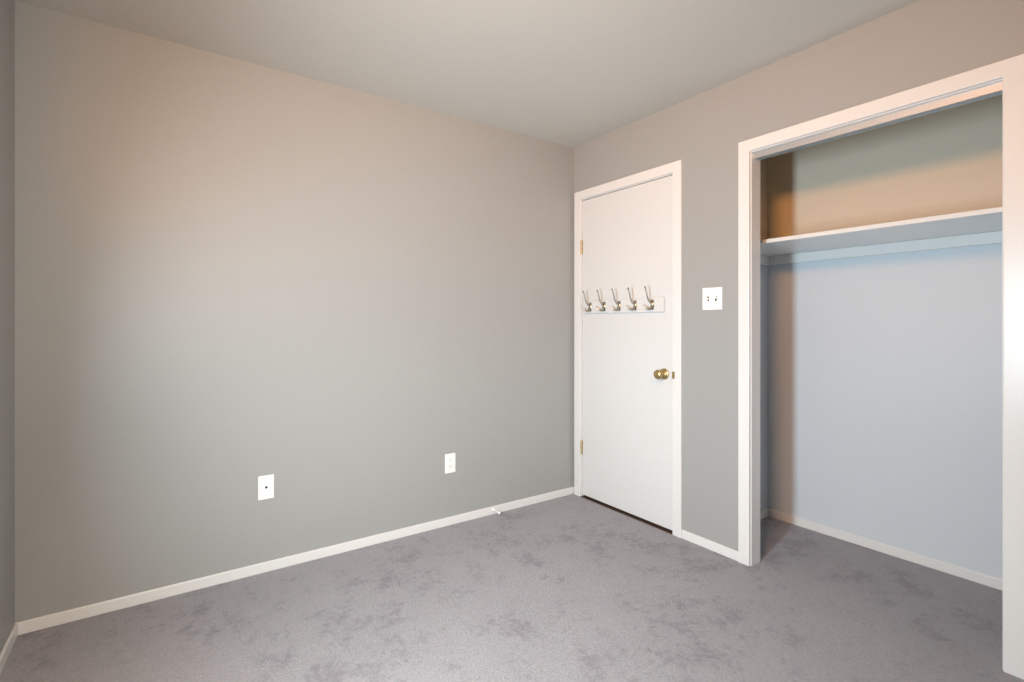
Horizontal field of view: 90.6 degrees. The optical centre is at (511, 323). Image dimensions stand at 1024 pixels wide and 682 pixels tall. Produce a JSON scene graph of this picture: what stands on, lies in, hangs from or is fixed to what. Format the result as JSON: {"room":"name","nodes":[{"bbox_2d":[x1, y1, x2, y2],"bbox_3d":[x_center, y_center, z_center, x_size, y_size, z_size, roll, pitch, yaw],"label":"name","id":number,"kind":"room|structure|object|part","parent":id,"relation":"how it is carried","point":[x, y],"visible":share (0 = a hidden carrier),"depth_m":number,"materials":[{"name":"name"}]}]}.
{"room":"empty bedroom","nodes":[
{"label":"empty bedroom","id":0,"kind":"room"},
{"bbox_2d":[0,0,17,673],"bbox_3d":[-0.967,-0.020,0.509,0.112,2.440,3.439,0,0,-35],"label":"wall","id":1,"kind":"structure","parent":0,"point":[7,315],"depth_m":1.86,"materials":[{"name":"grey paint"}]},
{"bbox_2d":[15,1,573,634],"bbox_3d":[-0.478,-0.020,2.995,3.750,2.440,0.112,0,0,-35],"label":"wall","id":2,"kind":"structure","parent":0,"point":[341,313],"depth_m":2.42,"materials":[{"name":"grey paint"}]},
{"bbox_2d":[258,474,273,499],"bbox_3d":[-1.187,0.792,2.445,0.070,0.115,0.007,0,0,-35],"label":"phone jack plate","id":3,"kind":"object","parent":2,"relation":"attached to","point":[265,486],"visible":1,"depth_m":2.44,"materials":[{"name":"white plastic"}]},
{"bbox_2d":[445,453,454,473],"bbox_3d":[-0.367,0.833,3.014,0.070,0.115,0.007,0,0,-35],"label":"electrical outlet plate","id":4,"kind":"object","parent":2,"relation":"attached to","point":[450,463],"visible":1,"depth_m":3.01,"materials":[{"name":"white plastic"}]},
{"bbox_2d":[15,0,919,147],"bbox_3d":[0.499,-1.265,1.587,3.750,0.050,3.539,0,0,-35],"label":"ceiling","id":5,"kind":"structure","parent":0,"point":[572,73],"depth_m":2.25,"materials":[{"name":"grey paint"}]},
{"bbox_2d":[0,494,1023,681],"bbox_3d":[0.499,1.225,1.587,3.750,0.050,3.539,0,0,-35],"label":"floor","id":6,"kind":"structure","parent":0,"point":[572,588],"depth_m":2.06,"materials":[{"name":"grey carpet"}]},
{"bbox_2d":[581,495,671,533],"bbox_3d":[0.715,1.198,3.205,0.057,0.005,0.758,0,0,-35],"label":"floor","id":7,"kind":"structure","parent":0,"point":[630,515],"depth_m":3.16,"materials":[{"name":"brown wood"}]},
{"bbox_2d":[574,0,1023,560],"bbox_3d":[1.431,-0.020,2.234,0.127,2.440,3.339,0,0,-35],"label":"wall","id":8,"kind":"structure","parent":0,"point":[701,136],"depth_m":2.61,"materials":[{"name":"grey paint"}]},
{"bbox_2d":[574,160,681,537],"bbox_3d":[0.748,0.167,3.228,0.115,2.066,0.792,0,0,-35],"label":"door jamb","id":9,"kind":"structure","parent":8,"relation":"in","point":[582,200],"depth_m":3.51,"materials":[{"name":"white wood"}]},
{"bbox_2d":[581,175,671,529],"bbox_3d":[0.685,0.169,3.190,0.107,2.030,0.762,0,0,-35],"label":"door","id":10,"kind":"structure","parent":9,"relation":"attached to","point":[626,242],"depth_m":3.16,"materials":[{"name":"white paint"}]},
{"bbox_2d":[582,291,590,311],"bbox_3d":[0.502,-0.148,3.398,0.061,0.140,0.061,0,0,10],"label":"hook","id":11,"kind":"object","parent":10,"relation":"attached to","point":[589,308],"depth_m":3.40,"materials":[{"name":"silver metal"}]},
{"bbox_2d":[596,290,605,311],"bbox_3d":[0.576,-0.148,3.290,0.061,0.140,0.061,0,0,10],"label":"hook","id":12,"kind":"object","parent":10,"relation":"attached to","point":[604,303],"depth_m":3.30,"materials":[{"name":"silver metal"}]},
{"bbox_2d":[611,289,620,310],"bbox_3d":[0.651,-0.148,3.182,0.061,0.140,0.061,0,0,10],"label":"hook","id":13,"kind":"object","parent":10,"relation":"attached to","point":[619,306],"depth_m":3.19,"materials":[{"name":"silver metal"}]},
{"bbox_2d":[626,287,636,310],"bbox_3d":[0.726,-0.148,3.075,0.061,0.140,0.061,0,0,10],"label":"hook","id":14,"kind":"object","parent":10,"relation":"attached to","point":[635,301],"depth_m":3.08,"materials":[{"name":"silver metal"}]},
{"bbox_2d":[643,286,653,309],"bbox_3d":[0.800,-0.148,2.967,0.061,0.140,0.061,0,0,10],"label":"hook","id":15,"kind":"object","parent":10,"relation":"attached to","point":[652,301],"depth_m":2.97,"materials":[{"name":"silver metal"}]},
{"bbox_3d":[0.854,0.294,2.917,0.072,0.065,0.065,0,0,-35],"label":"knob","id":16,"kind":"part","parent":10,"relation":"part of","materials":[{"name":"gold metal"}]},
{"bbox_2d":[702,287,721,309],"bbox_3d":[1.054,-0.130,2.673,0.016,0.118,0.116,0,0,-35],"label":"switch plate","id":17,"kind":"object","parent":8,"relation":"attached to","point":[712,298],"visible":1,"depth_m":2.67,"materials":[{"name":"white plastic"}]},
{"bbox_2d":[738,54,1023,679],"bbox_3d":[1.468,0.146,2.147,0.095,2.107,1.032,0,0,-35],"label":"closet frame","id":18,"kind":"object","parent":8,"relation":"attached to","point":[754,361],"depth_m":1.87,"materials":[{"name":"white wood"}]},
{"bbox_3d":[1.474,-0.830,2.151,0.044,0.030,0.906,0,0,-35],"label":"closet track rail","id":19,"kind":"part","parent":18,"relation":"part of","materials":[{"name":"white metal"}]},
{"bbox_2d":[760,94,1002,578],"bbox_3d":[1.794,-0.020,2.386,0.712,2.440,1.694,0,0,-35],"label":"wall","id":20,"kind":"structure","parent":0,"point":[881,398],"depth_m":2.62,"materials":[{"name":"paint"}]},
{"bbox_2d":[760,509,767,519],"bbox_3d":[1.333,1.175,2.968,0.620,0.050,0.012,0,0,-35],"label":"baseboard","id":21,"kind":"structure","parent":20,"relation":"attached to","point":[763,513],"depth_m":3.11,"materials":[{"name":"white wood"}]},
{"bbox_2d":[760,207,1002,264],"bbox_3d":[1.806,-0.398,2.382,0.534,0.075,1.513,0,0,-35],"label":"closet shelf","id":22,"kind":"object","parent":20,"relation":"attached to","point":[971,228],"visible":0.73,"depth_m":2.43,"materials":[{"name":"white wood"}]},
{"bbox_2d":[767,508,1002,590],"bbox_3d":[2.021,1.175,2.532,0.012,0.050,1.514,0,0,-35],"label":"baseboard","id":23,"kind":"structure","parent":20,"relation":"attached to","point":[962,572],"depth_m":2.60,"materials":[{"name":"white wood"}]}
]}

